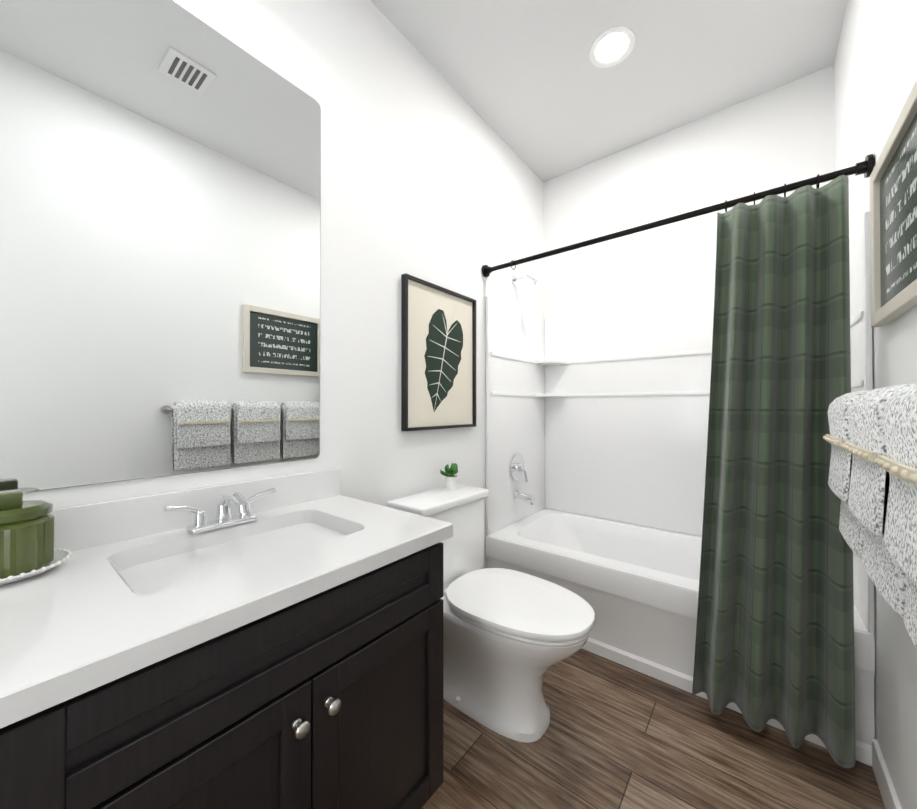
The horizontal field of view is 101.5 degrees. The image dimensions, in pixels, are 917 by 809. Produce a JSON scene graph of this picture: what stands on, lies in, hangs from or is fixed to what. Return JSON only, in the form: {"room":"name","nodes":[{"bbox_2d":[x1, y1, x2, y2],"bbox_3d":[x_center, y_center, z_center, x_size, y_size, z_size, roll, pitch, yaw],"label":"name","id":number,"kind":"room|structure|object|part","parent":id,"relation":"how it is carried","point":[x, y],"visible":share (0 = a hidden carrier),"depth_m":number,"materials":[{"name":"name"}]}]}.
{"room":"bathroom","nodes":[
{"label":"bathroom","id":0,"kind":"room"},
{"bbox_2d":[23,0,543,568],"bbox_3d":[-0.498,-0.239,1.428,0.100,2.820,3.681,0,-1,39],"label":"wall","id":1,"kind":"structure","parent":0,"point":[429,174],"depth_m":1.57,"materials":[{"name":"white paint"}]},
{"bbox_2d":[0,0,320,492],"bbox_3d":[-0.732,-0.447,1.050,0.005,1.274,0.755,0,-1,39],"label":"mirror","id":2,"kind":"object","parent":1,"relation":"attached to","point":[160,194],"visible":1,"depth_m":0.96,"materials":[{"name":"clear glass"}]},
{"bbox_2d":[401,273,475,430],"bbox_3d":[-0.077,-0.227,1.850,0.028,0.690,0.525,0,-1,39],"label":"framed picture","id":3,"kind":"object","parent":1,"relation":"attached to","point":[438,357],"visible":0.98,"depth_m":1.81,"materials":[{"name":"black"}]},
{"bbox_2d":[424,298,462,411],"bbox_3d":[-0.067,-0.263,1.864,0.001,0.603,0.296,0,-1,39],"label":"print","id":4,"kind":"object","parent":3,"relation":"attached to","point":[443,317],"depth_m":1.86,"materials":[{"name":"green paper"}]},
{"bbox_2d":[482,154,873,767],"bbox_3d":[0.715,0.161,1.643,1.516,1.933,0.166,0,-1,39],"label":"shower curtain","id":5,"kind":"object","parent":1,"relation":"attached to","point":[775,627],"visible":1,"depth_m":1.29,"materials":[{"name":"green fabric"}]},
{"bbox_3d":[0.746,-0.772,1.688,1.516,0.067,0.068,0,-1,39],"label":"rod","id":6,"kind":"part","parent":5,"relation":"part of","materials":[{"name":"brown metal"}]},
{"bbox_2d":[370,0,847,181],"bbox_3d":[0.137,-1.683,0.932,1.724,0.060,3.681,0,-1,39],"label":"ceiling","id":7,"kind":"structure","parent":0,"point":[537,90],"depth_m":1.79,"materials":[{"name":"white paint"}]},
{"bbox_2d":[589,26,634,67],"bbox_3d":[0.707,-1.643,1.729,0.196,0.008,0.196,0,-1,39],"label":"recessed light","id":8,"kind":"object","parent":7,"relation":"in","point":[613,46],"visible":1,"depth_m":1.72,"materials":[{"name":"white"}]},
{"bbox_2d":[421,648,884,808],"bbox_3d":[0.137,1.197,0.911,1.724,0.060,3.681,0,-1,39],"label":"floor","id":9,"kind":"structure","parent":0,"point":[615,735],"depth_m":1.24,"materials":[{"name":"brown wood"}]},
{"bbox_2d":[0,468,452,808],"bbox_3d":[-0.580,0.697,0.777,0.569,0.938,1.132,0,-1,39],"label":"bathroom vanity","id":10,"kind":"object","parent":9,"relation":"on","point":[276,642],"visible":1,"depth_m":0.71,"materials":[{"name":"black"}]},
{"bbox_2d":[0,489,71,584],"bbox_3d":[-0.864,0.248,0.721,0.169,0.162,0.170,0,-1,39],"label":"jars","id":11,"kind":"object","parent":10,"relation":"on","point":[27,549],"visible":1,"depth_m":0.71,"materials":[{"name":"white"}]},
{"bbox_3d":[-0.864,0.318,0.720,0.169,0.023,0.170,0,-1,39],"label":"plate","id":12,"kind":"part","parent":11,"relation":"part of","materials":[{"name":"white ceramic"}]},
{"bbox_2d":[163,488,274,533],"bbox_3d":[-0.578,0.345,0.976,0.221,0.232,0.269,0,-1,39],"label":"faucet","id":13,"kind":"object","parent":10,"relation":"on","point":[246,522],"depth_m":1.01,"materials":[{"name":"silver metal"}]},
{"bbox_2d":[387,484,595,742],"bbox_3d":[0.143,0.784,1.478,0.767,0.774,0.456,0,-1,39],"label":"toilet","id":14,"kind":"object","parent":9,"relation":"on","point":[511,637],"visible":0.69,"depth_m":1.37,"materials":[{"name":"white ceramic"}]},
{"bbox_2d":[440,463,457,488],"bbox_3d":[-0.041,0.339,1.784,0.096,0.119,0.092,0,-1,39],"label":"potted plant","id":15,"kind":"object","parent":14,"relation":"on","point":[451,478],"visible":1,"depth_m":1.77,"materials":[{"name":"white"}]},
{"bbox_3d":[0.224,0.746,1.413,0.560,0.046,0.408,0,-1,39],"label":"seat","id":16,"kind":"part","parent":14,"relation":"part of","materials":[{"name":"white plastic"}]},
{"bbox_2d":[486,508,874,765],"bbox_3d":[0.985,0.962,1.975,1.516,0.424,0.756,0,-1,39],"label":"bathtub","id":17,"kind":"object","parent":9,"relation":"on","point":[635,587],"visible":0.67,"depth_m":1.74,"materials":[{"name":"white ceramic"}]},
{"bbox_2d":[543,65,834,318],"bbox_3d":[1.254,-0.233,2.321,1.524,2.820,0.100,0,-1,39],"label":"wall","id":18,"kind":"structure","parent":0,"point":[782,135],"depth_m":2.24,"materials":[{"name":"white paint"}]},
{"bbox_2d":[486,211,874,633],"bbox_3d":[0.985,0.061,1.981,1.518,1.373,0.755,0,-1,39],"label":"shower surround","id":19,"kind":"object","parent":18,"relation":"attached to","point":[603,414],"visible":0.62,"depth_m":2.33,"materials":[{"name":"white plastic"}]},
{"bbox_2d":[510,275,541,504],"bbox_3d":[0.435,-0.108,2.358,0.195,1.450,0.170,0,-1,39],"label":"tub faucet","id":20,"kind":"object","parent":19,"relation":"attached to","point":[517,468],"visible":1,"depth_m":2.36,"materials":[{"name":"silver metal"}]},
{"bbox_2d":[834,0,916,808],"bbox_3d":[0.772,-0.247,0.415,0.100,2.820,3.681,0,-1,39],"label":"wall","id":21,"kind":"structure","parent":0,"point":[875,70],"depth_m":1.11,"materials":[{"name":"white paint"}]},
{"bbox_2d":[823,384,916,647],"bbox_3d":[0.883,0.170,0.751,0.142,0.418,1.022,0,-1,39],"label":"towels","id":22,"kind":"object","parent":21,"relation":"attached to","point":[871,438],"visible":1,"depth_m":0.68,"materials":[{"name":"white fabric"}]},
{"bbox_2d":[872,738,901,808],"bbox_3d":[0.495,1.114,0.149,0.013,0.095,2.703,0,-1,39],"label":"baseboard","id":23,"kind":"structure","parent":21,"relation":"attached to","point":[889,796],"depth_m":1.08,"materials":[{"name":"white wood"}]},
{"bbox_2d":[870,80,916,327],"bbox_3d":[1.072,-0.463,0.897,0.026,0.460,0.587,0,-1,39],"label":"picture","id":24,"kind":"object","parent":21,"relation":"attached to","point":[893,227],"visible":0.98,"depth_m":0.96,"materials":[{"name":"beige wood"}]},
{"bbox_2d":[880,113,916,306],"bbox_3d":[1.077,-0.463,0.893,0.011,0.384,0.511,0,-1,39],"label":"print","id":25,"kind":"object","parent":24,"relation":"attached to","point":[898,165],"depth_m":0.94}
]}

